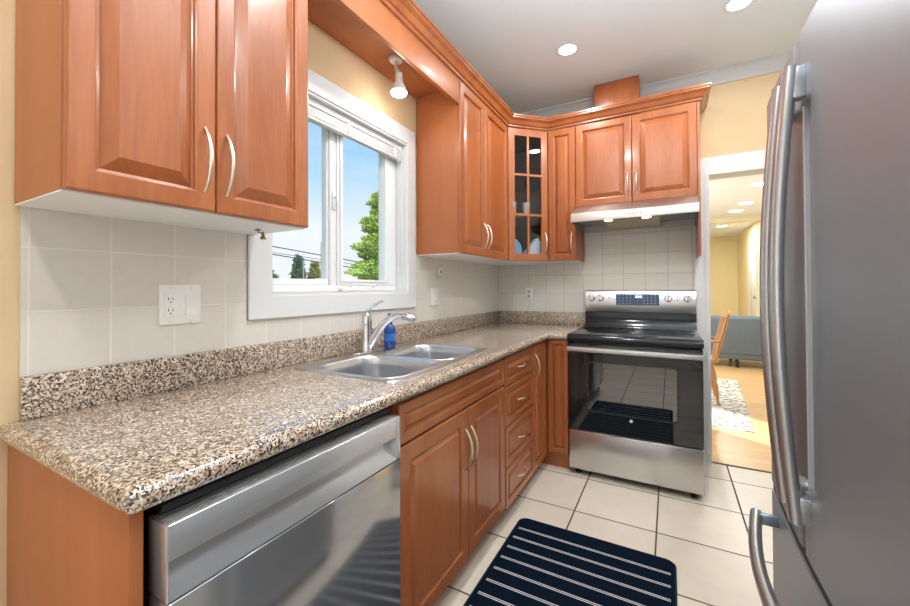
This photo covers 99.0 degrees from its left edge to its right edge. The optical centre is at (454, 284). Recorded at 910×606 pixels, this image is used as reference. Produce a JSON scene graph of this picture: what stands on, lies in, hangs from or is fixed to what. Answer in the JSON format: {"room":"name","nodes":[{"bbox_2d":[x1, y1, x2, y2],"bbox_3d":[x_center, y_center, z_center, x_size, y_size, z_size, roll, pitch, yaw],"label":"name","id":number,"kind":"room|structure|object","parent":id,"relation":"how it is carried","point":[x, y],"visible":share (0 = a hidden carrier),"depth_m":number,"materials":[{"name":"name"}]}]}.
{"room":"kitchen","nodes":[
{"label":"kitchen","id":0,"kind":"room"},
{"bbox_2d":[0,0,416,605],"bbox_3d":[-0.815,-0.111,1.460,0.150,2.700,4.700,-1,-1,29],"label":"wall","id":1,"kind":"structure","parent":0,"point":[328,58],"depth_m":0.91,"materials":[{"name":"yellow paint"}]},
{"bbox_2d":[14,0,307,234],"bbox_3d":[-0.740,-0.679,1.089,0.336,0.992,0.592,-1,-1,29],"label":"upper cabinet","id":2,"kind":"object","parent":1,"relation":"attached to","point":[185,113],"visible":1,"depth_m":0.93,"materials":[{"name":"brown wood"}]},
{"bbox_2d":[255,229,265,239],"bbox_3d":[-0.646,-0.165,1.293,0.020,0.031,0.036,-1,-1,29],"label":"bell","id":3,"kind":"object","parent":2,"relation":"hanging from","point":[262,237],"visible":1,"depth_m":1.29,"materials":[{"name":"gold metal"}]},
{"bbox_2d":[308,0,458,104],"bbox_3d":[-0.363,-1.100,1.828,0.302,0.140,1.058,-1,-1,29],"label":"window valance","id":4,"kind":"object","parent":2,"relation":"attached to","point":[367,28],"visible":1,"depth_m":1.79,"materials":[{"name":"brown wood"}]},
{"bbox_2d":[389,55,406,97],"bbox_3d":[-0.286,-1.037,1.955,0.087,0.188,0.088,-1,-1,29],"label":"spot lamp","id":5,"kind":"object","parent":4,"relation":"hanging from","point":[398,90],"visible":1,"depth_m":1.94,"materials":[{"name":"white plastic"}]},
{"bbox_2d":[380,0,711,130],"bbox_3d":[0.165,-1.210,2.038,3.360,0.078,1.088,0,-1,-36],"label":"crown molding","id":6,"kind":"structure","parent":2,"relation":"on","point":[408,12],"depth_m":2.50,"materials":[{"name":"brown wood"}]},
{"bbox_2d":[19,206,498,376],"bbox_3d":[-0.318,0.025,2.194,0.006,0.403,2.921,-1,-1,29],"label":"tile backsplash","id":7,"kind":"structure","parent":1,"relation":"attached to","point":[89,284],"depth_m":1.12,"materials":[{"name":"beige tile"}]},
{"bbox_2d":[158,285,200,325],"bbox_3d":[-0.853,0.063,1.209,0.009,0.122,0.118,-1,-1,29],"label":"outlet plate","id":8,"kind":"object","parent":7,"relation":"attached to","point":[177,304],"visible":1,"depth_m":1.21,"materials":[{"name":"white plastic"}]},
{"bbox_2d":[164,294,176,316],"bbox_3d":[-0.865,0.064,1.183,0.002,0.068,0.034,-1,-1,29],"label":"receptacle","id":9,"kind":"object","parent":8,"relation":"attached to","point":[170,300],"depth_m":1.18,"materials":[{"name":"white plastic"}]},
{"bbox_2d":[430,288,439,305],"bbox_3d":[-0.127,0.081,2.515,0.016,0.114,0.095,-1,-1,29],"label":"light switch","id":10,"kind":"object","parent":7,"relation":"attached to","point":[435,292],"visible":1,"depth_m":2.50,"materials":[{"name":"white plastic"}]},
{"bbox_2d":[438,268,442,275],"bbox_3d":[-0.096,-0.081,2.578,0.012,0.055,0.048,-1,-1,29],"label":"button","id":11,"kind":"object","parent":7,"relation":"attached to","point":[440,270],"visible":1,"depth_m":2.57,"materials":[{"name":"white plastic"}]},
{"bbox_2d":[248,68,415,319],"bbox_3d":[-0.562,-0.387,1.902,0.169,1.043,1.049,-1,-1,29],"label":"window","id":12,"kind":"structure","parent":1,"relation":"in","point":[269,297],"depth_m":1.88,"materials":[{"name":"white paint"}]},
{"bbox_2d":[308,97,401,272],"bbox_3d":[-0.521,-0.435,1.898,0.048,0.744,0.846,-1,-1,29],"label":"window blind","id":13,"kind":"object","parent":12,"relation":"attached to","point":[319,114],"visible":0.72,"depth_m":1.94,"materials":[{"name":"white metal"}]},
{"bbox_2d":[417,80,507,261],"bbox_3d":[0.097,-0.668,2.603,0.336,0.992,0.747,-1,-1,29],"label":"upper cabinet","id":14,"kind":"object","parent":1,"relation":"attached to","point":[462,148],"visible":0.95,"depth_m":2.33,"materials":[{"name":"brown wood"}]},
{"bbox_2d":[379,0,816,113],"bbox_3d":[0.344,-1.533,0.898,2.750,0.120,4.820,-1,-1,29],"label":"ceiling","id":15,"kind":"structure","parent":0,"point":[512,45],"depth_m":2.30,"materials":[{"name":"white paint"}]},
{"bbox_2d":[556,43,578,55],"bbox_3d":[0.699,-1.456,2.417,0.136,0.006,0.136,-1,-1,29],"label":"recessed light","id":16,"kind":"object","parent":15,"relation":"in","point":[567,49],"visible":1,"depth_m":2.41,"materials":[{"name":"white glass"}]},
{"bbox_2d":[723,0,754,12],"bbox_3d":[1.482,-1.464,2.029,0.136,0.006,0.136,-1,-1,29],"label":"recessed light","id":17,"kind":"object","parent":15,"relation":"in","point":[732,6],"visible":1,"depth_m":2.04,"materials":[{"name":"white glass"}]},
{"bbox_2d":[433,358,772,605],"bbox_3d":[2.944,1.280,4.514,3.750,0.060,13.700,-1,-1,29],"label":"floor","id":18,"kind":"structure","parent":0,"point":[705,537],"depth_m":2.09,"materials":[{"name":"tile"}]},
{"bbox_2d":[7,445,142,605],"bbox_3d":[-0.765,0.796,0.758,0.596,0.872,0.020,-1,-1,29],"label":"end panel","id":19,"kind":"object","parent":18,"relation":"on","point":[67,546],"visible":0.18,"depth_m":0.73,"materials":[{"name":"brown wood"}]},
{"bbox_2d":[143,407,400,605],"bbox_3d":[-0.575,0.800,1.032,0.608,0.866,0.614,-1,-1,29],"label":"dishwasher","id":20,"kind":"object","parent":18,"relation":"on","point":[315,521],"visible":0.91,"depth_m":0.84,"materials":[{"name":"silver metal"}]},
{"bbox_2d":[143,506,157,605],"bbox_3d":[-0.601,0.773,1.051,0.545,0.802,0.597,-1,-1,29],"label":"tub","id":21,"kind":"object","parent":20,"relation":"in","point":[152,512],"depth_m":0.67,"materials":[{"name":"black plastic"}]},
{"bbox_2d":[387,359,504,605],"bbox_3d":[-0.207,0.803,1.724,0.639,0.872,0.886,-1,-1,29],"label":"base cabinet","id":22,"kind":"object","parent":18,"relation":"on","point":[452,458],"visible":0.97,"depth_m":1.47,"materials":[{"name":"brown wood"}]},
{"bbox_2d":[0,311,584,514],"bbox_3d":[0.000,0.296,1.999,0.748,0.144,2.962,-1,-1,29],"label":"countertop","id":23,"kind":"structure","parent":22,"relation":"on","point":[138,436],"depth_m":1.00,"materials":[{"name":"stone"}]},
{"bbox_2d":[350,300,416,355],"bbox_3d":[-0.328,0.197,1.783,0.259,0.245,0.200,-1,-1,29],"label":"kitchen faucet","id":24,"kind":"object","parent":23,"relation":"on","point":[368,339],"visible":1,"depth_m":1.81,"materials":[{"name":"silver metal"}]},
{"bbox_2d":[360,312,372,350],"bbox_3d":[-0.416,0.220,1.831,0.058,0.184,0.058,-1,-1,29],"label":"faucet","id":25,"kind":"object","parent":24,"relation":"on","point":[367,335],"depth_m":1.81,"materials":[{"name":"silver metal"}]},
{"bbox_2d":[294,342,487,382],"bbox_3d":[-0.228,0.409,1.708,0.496,0.183,0.778,-1,-1,29],"label":"sink","id":26,"kind":"object","parent":23,"relation":"in","point":[404,361],"visible":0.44,"depth_m":1.70,"materials":[{"name":"silver metal"}]},
{"bbox_2d":[384,313,395,347],"bbox_3d":[-0.328,0.235,1.967,0.060,0.174,0.067,0,-1,-43],"label":"soap bottle","id":27,"kind":"object","parent":26,"relation":"on","point":[389,330],"visible":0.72,"depth_m":1.95,"materials":[{"name":"blue plastic"}]},
{"bbox_2d":[502,346,533,510],"bbox_3d":[0.120,0.807,2.324,0.630,0.872,0.477,-1,-1,29],"label":"base cabinet","id":28,"kind":"object","parent":18,"relation":"on","point":[518,366],"visible":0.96,"depth_m":2.15,"materials":[{"name":"brown wood"}]},
{"bbox_2d":[532,339,546,471],"bbox_3d":[0.320,0.809,2.676,0.639,0.872,0.332,-1,-1,29],"label":"base cabinet","id":29,"kind":"object","parent":18,"relation":"on","point":[539,370],"visible":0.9,"depth_m":2.50,"materials":[{"name":"brown wood"}]},
{"bbox_2d":[541,339,570,468],"bbox_3d":[0.800,0.809,2.887,0.209,0.872,0.585,-1,-1,29],"label":"base cabinet","id":30,"kind":"object","parent":18,"relation":"on","point":[558,451],"visible":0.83,"depth_m":2.62,"materials":[{"name":"brown wood"}]},
{"bbox_2d":[463,518,677,605],"bbox_3d":[0.381,1.227,1.377,0.716,0.009,1.168,-1,-1,29],"label":"kitchen mat","id":31,"kind":"object","parent":18,"relation":"on","point":[538,563],"visible":1,"depth_m":1.64,"materials":[{"name":"black fabric"}]},
{"bbox_2d":[567,290,704,498],"bbox_3d":[1.216,0.641,2.629,0.756,1.199,0.660,-1,-1,29],"label":"range","id":32,"kind":"object","parent":18,"relation":"on","point":[636,385],"visible":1,"depth_m":2.40,"materials":[{"name":"grey metal"}]},
{"bbox_2d":[567,342,703,449],"bbox_3d":[1.073,0.658,2.370,0.750,0.560,0.070,-1,-1,29],"label":"oven","id":33,"kind":"object","parent":32,"relation":"in","point":[653,394],"depth_m":2.35,"materials":[{"name":"black glass"}]},
{"bbox_2d":[567,333,703,348],"bbox_3d":[1.079,0.346,2.388,0.756,0.048,0.062,-1,-1,29],"label":"cooktop","id":34,"kind":"object","parent":32,"relation":"in","point":[639,342],"depth_m":2.36,"materials":[{"name":"black glass"}]},
{"bbox_2d":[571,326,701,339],"bbox_3d":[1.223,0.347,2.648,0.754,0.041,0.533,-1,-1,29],"label":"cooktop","id":35,"kind":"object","parent":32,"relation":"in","point":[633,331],"depth_m":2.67,"materials":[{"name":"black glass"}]},
{"bbox_2d":[711,378,754,432],"bbox_3d":[2.481,1.248,4.456,1.348,0.006,2.245,-1,-1,33],"label":"area rug","id":36,"kind":"object","parent":18,"relation":"on","point":[732,413],"visible":0.36,"depth_m":3.84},
{"bbox_2d":[711,309,729,403],"bbox_3d":[2.679,0.757,4.242,0.528,0.969,0.502,-1,-1,29],"label":"dining chair","id":37,"kind":"object","parent":36,"relation":"on","point":[718,342],"visible":0.53,"depth_m":4.04,"materials":[{"name":"brown wood"}]},
{"bbox_2d":[711,315,761,367],"bbox_3d":[4.671,0.867,6.043,1.900,0.780,0.918,-1,-1,29],"label":"sofa","id":38,"kind":"object","parent":18,"relation":"on","point":[742,338],"visible":0.2,"depth_m":5.79,"materials":[{"name":"grey fabric"}]},
{"bbox_2d":[748,0,909,605],"bbox_3d":[1.083,0.329,0.671,0.912,1.785,0.880,-1,-1,29],"label":"refrigerator","id":39,"kind":"object","parent":18,"relation":"on","point":[834,269],"visible":1,"depth_m":0.69,"materials":[{"name":"grey metal"}]},
{"bbox_2d":[518,71,781,321],"bbox_3d":[1.488,-0.108,2.941,2.750,2.700,0.120,-1,-1,29],"label":"wall","id":40,"kind":"structure","parent":0,"point":[733,120],"depth_m":2.65,"materials":[{"name":"yellow paint"}]},
{"bbox_2d":[473,127,557,265],"bbox_3d":[0.495,-0.665,3.114,0.538,0.992,0.530,-1,-1,29],"label":"upper cabinet","id":41,"kind":"object","parent":40,"relation":"attached to","point":[527,149],"visible":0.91,"depth_m":2.96,"materials":[{"name":"brown wood"}]},
{"bbox_2d":[515,239,521,253],"bbox_3d":[0.454,-0.266,2.940,0.124,0.150,0.078,0,-1,-16],"label":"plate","id":42,"kind":"object","parent":41,"relation":"on","point":[518,249],"visible":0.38,"depth_m":2.91,"materials":[{"name":"blue ceramic"}]},
{"bbox_2d":[521,202,529,213],"bbox_3d":[0.535,-0.561,2.940,0.068,0.100,0.068,-1,-1,29],"label":"drinking glass","id":43,"kind":"object","parent":41,"relation":"on","point":[524,206],"visible":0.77,"depth_m":2.91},
{"bbox_2d":[523,238,540,253],"bbox_3d":[0.602,-0.273,3.008,0.140,0.163,0.060,0,-1,-16],"label":"plate","id":44,"kind":"object","parent":41,"relation":"on","point":[535,245],"visible":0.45,"depth_m":2.99,"materials":[{"name":"white ceramic"}]},
{"bbox_2d":[548,127,583,263],"bbox_3d":[0.860,-0.668,3.023,0.203,0.992,0.336,-1,-1,29],"label":"upper cabinet","id":45,"kind":"object","parent":40,"relation":"attached to","point":[566,241],"visible":0.94,"depth_m":2.91,"materials":[{"name":"brown wood"}]},
{"bbox_2d":[499,226,694,312],"bbox_3d":[1.044,-0.054,3.113,1.490,1.000,0.006,-1,-1,29],"label":"tile backsplash","id":46,"kind":"structure","parent":40,"relation":"attached to","point":[656,258],"depth_m":3.03,"materials":[{"name":"beige tile"}]},
{"bbox_2d":[526,288,532,299],"bbox_3d":[0.635,0.085,3.330,0.061,0.103,0.007,-1,-1,29],"label":"outlet plate","id":47,"kind":"object","parent":46,"relation":"attached to","point":[529,291],"visible":1,"depth_m":3.33,"materials":[{"name":"white plastic"}]},
{"bbox_2d":[571,195,699,232],"bbox_3d":[1.250,-0.487,2.724,0.759,0.152,0.474,-1,-1,29],"label":"range hood","id":48,"kind":"object","parent":40,"relation":"attached to","point":[675,211],"visible":1,"depth_m":2.63,"materials":[{"name":"silver metal"}]},
{"bbox_2d":[575,102,697,206],"bbox_3d":[1.283,-0.867,2.791,0.764,0.604,0.336,-1,-1,29],"label":"upper cabinet","id":49,"kind":"object","parent":40,"relation":"attached to","point":[650,155],"visible":0.92,"depth_m":2.66,"materials":[{"name":"brown wood"}]},
{"bbox_2d":[594,75,640,121],"bbox_3d":[1.192,-1.313,2.852,0.296,0.286,0.173,-1,-1,29],"label":"duct cover","id":50,"kind":"object","parent":49,"relation":"on","point":[625,89],"visible":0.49,"depth_m":2.77,"materials":[{"name":"brown wood"}]},
{"bbox_2d":[696,101,700,257],"bbox_3d":[1.631,-0.677,2.612,0.015,0.990,0.288,-1,-1,29],"label":"end panel","id":51,"kind":"object","parent":49,"relation":"attached to","point":[698,223],"visible":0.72,"depth_m":2.49,"materials":[{"name":"brown wood"}]},
{"bbox_2d":[509,51,790,127],"bbox_3d":[1.437,-1.419,2.864,2.439,0.078,0.080,-1,-1,29],"label":"trim","id":52,"kind":"structure","parent":40,"relation":"attached to","point":[774,63],"depth_m":2.70,"materials":[{"name":"grey paint"}]},
{"bbox_2d":[694,149,765,463],"bbox_3d":[2.138,0.175,2.574,0.943,2.120,0.159,-1,-1,29],"label":"trim","id":53,"kind":"structure","parent":40,"relation":"attached to","point":[752,162],"depth_m":2.70,"materials":[{"name":"white paint"}]},
{"bbox_2d":[712,461,771,473],"bbox_3d":[2.108,1.233,2.522,0.765,0.004,0.020,-1,-1,29],"label":"trim","id":54,"kind":"structure","parent":40,"relation":"attached to","point":[712,461],"depth_m":2.61,"materials":[{"name":"brown"}]},
{"bbox_2d":[710,236,737,315],"bbox_3d":[6.216,0.043,10.456,3.750,2.500,0.150,-1,-1,29],"label":"wall","id":55,"kind":"structure","parent":0,"point":[723,250],"depth_m":9.99,"materials":[{"name":"beige paint"}]},
{"bbox_2d":[709,174,763,237],"bbox_3d":[4.097,-1.394,6.650,3.750,0.320,8.880,-1,-1,29],"label":"ceiling","id":56,"kind":"structure","parent":0,"point":[725,194],"depth_m":5.79,"materials":[{"name":"white paint"}]},
{"bbox_2d":[739,202,753,204],"bbox_3d":[4.460,-1.234,5.959,0.190,0.016,0.190,-1,-1,29],"label":"recessed light","id":57,"kind":"object","parent":56,"relation":"in","point":[742,203],"visible":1,"depth_m":5.93,"materials":[{"name":"white"}]},
{"bbox_2d":[751,182,762,185],"bbox_3d":[3.810,-1.242,4.858,0.190,0.016,0.190,-1,-1,29],"label":"recessed light","id":58,"kind":"object","parent":56,"relation":"in","point":[760,183],"visible":0.73,"depth_m":4.83,"materials":[{"name":"white"}]},
{"bbox_2d":[737,221,760,315],"bbox_3d":[6.670,0.018,8.177,0.750,2.500,3.500,-1,-1,29],"label":"wall","id":59,"kind":"structure","parent":0,"point":[749,238],"depth_m":8.82,"materials":[{"name":"beige paint"}]},
{"bbox_2d":[709,214,760,223],"bbox_3d":[4.599,-1.179,7.399,3.600,0.100,0.140,-1,-1,29],"label":"trim","id":60,"kind":"structure","parent":59,"relation":"attached to","point":[745,218],"depth_m":7.06,"materials":[{"name":"beige paint"}]},
{"bbox_2d":[748,246,757,315],"bbox_3d":[6.127,0.260,8.018,0.049,2.020,0.900,-1,-1,29],"label":"door","id":61,"kind":"structure","parent":59,"relation":"in","point":[752,258],"depth_m":7.96,"materials":[{"name":"white paint"}]},
{"label":"outside","id":62,"kind":"structure","parent":0,"visible":0},
{"bbox_3d":[-24.538,2.558,51.523,89.840,0.200,180.000,-1,-1,29],"label":"lawn","id":63,"kind":"structure","parent":62,"visible":0},
{"bbox_2d":[288,254,306,278],"bbox_3d":[-12.660,-0.174,31.479,2.064,4.745,2.140,0,-1,-40],"label":"conifer tree","id":64,"kind":"object","parent":63,"relation":"on","point":[297,266],"visible":0.34,"depth_m":31.25,"materials":[{"name":"green plant"}]},
{"bbox_2d":[306,261,320,278],"bbox_3d":[-11.930,0.110,32.941,1.872,4.198,1.974,-1,-1,29],"label":"broadleaf tree","id":65,"kind":"object","parent":63,"relation":"on","point":[314,267],"visible":0.27,"depth_m":32.66,"materials":[{"name":"green plant"}]},
{"bbox_2d":[321,242,321,277],"bbox_3d":[-10.233,-0.531,29.753,0.092,5.400,0.092,0,-1,6],"label":"utility pole","id":66,"kind":"object","parent":63,"relation":"on","point":[321,242],"visible":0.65,"depth_m":29.73,"materials":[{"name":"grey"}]},
{"bbox_2d":[343,192,384,285],"bbox_3d":[-2.366,-1.161,15.058,4.505,6.287,4.476,-1,-1,31],"label":"cedar tree","id":67,"kind":"object","parent":63,"relation":"on","point":[372,261],"visible":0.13,"depth_m":14.25,"materials":[{"name":"green plant"}]},
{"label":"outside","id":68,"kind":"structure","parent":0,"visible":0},
{"bbox_2d":[273,246,357,261],"bbox_3d":[-9.479,-1.978,21.519,0.052,3.427,46.004,-1,-1,29],"label":"utility wire","id":69,"kind":"object","parent":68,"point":[273,246],"visible":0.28,"depth_m":22.68,"materials":[{"name":"grey"}]},
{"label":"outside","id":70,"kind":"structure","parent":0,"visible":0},
{"bbox_2d":[273,252,355,264],"bbox_3d":[-9.478,-1.657,21.516,0.028,2.387,46.002,-1,-1,29],"label":"utility wire","id":71,"kind":"object","parent":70,"point":[273,252],"visible":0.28,"depth_m":22.54,"materials":[{"name":"grey"}]},
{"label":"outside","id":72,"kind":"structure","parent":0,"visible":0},
{"bbox_2d":[273,254,351,267],"bbox_3d":[-9.477,-1.547,21.515,0.052,3.593,46.005,-1,-1,29],"label":"utility wire","id":73,"kind":"object","parent":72,"point":[273,254],"visible":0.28,"depth_m":22.54,"materials":[{"name":"grey"}]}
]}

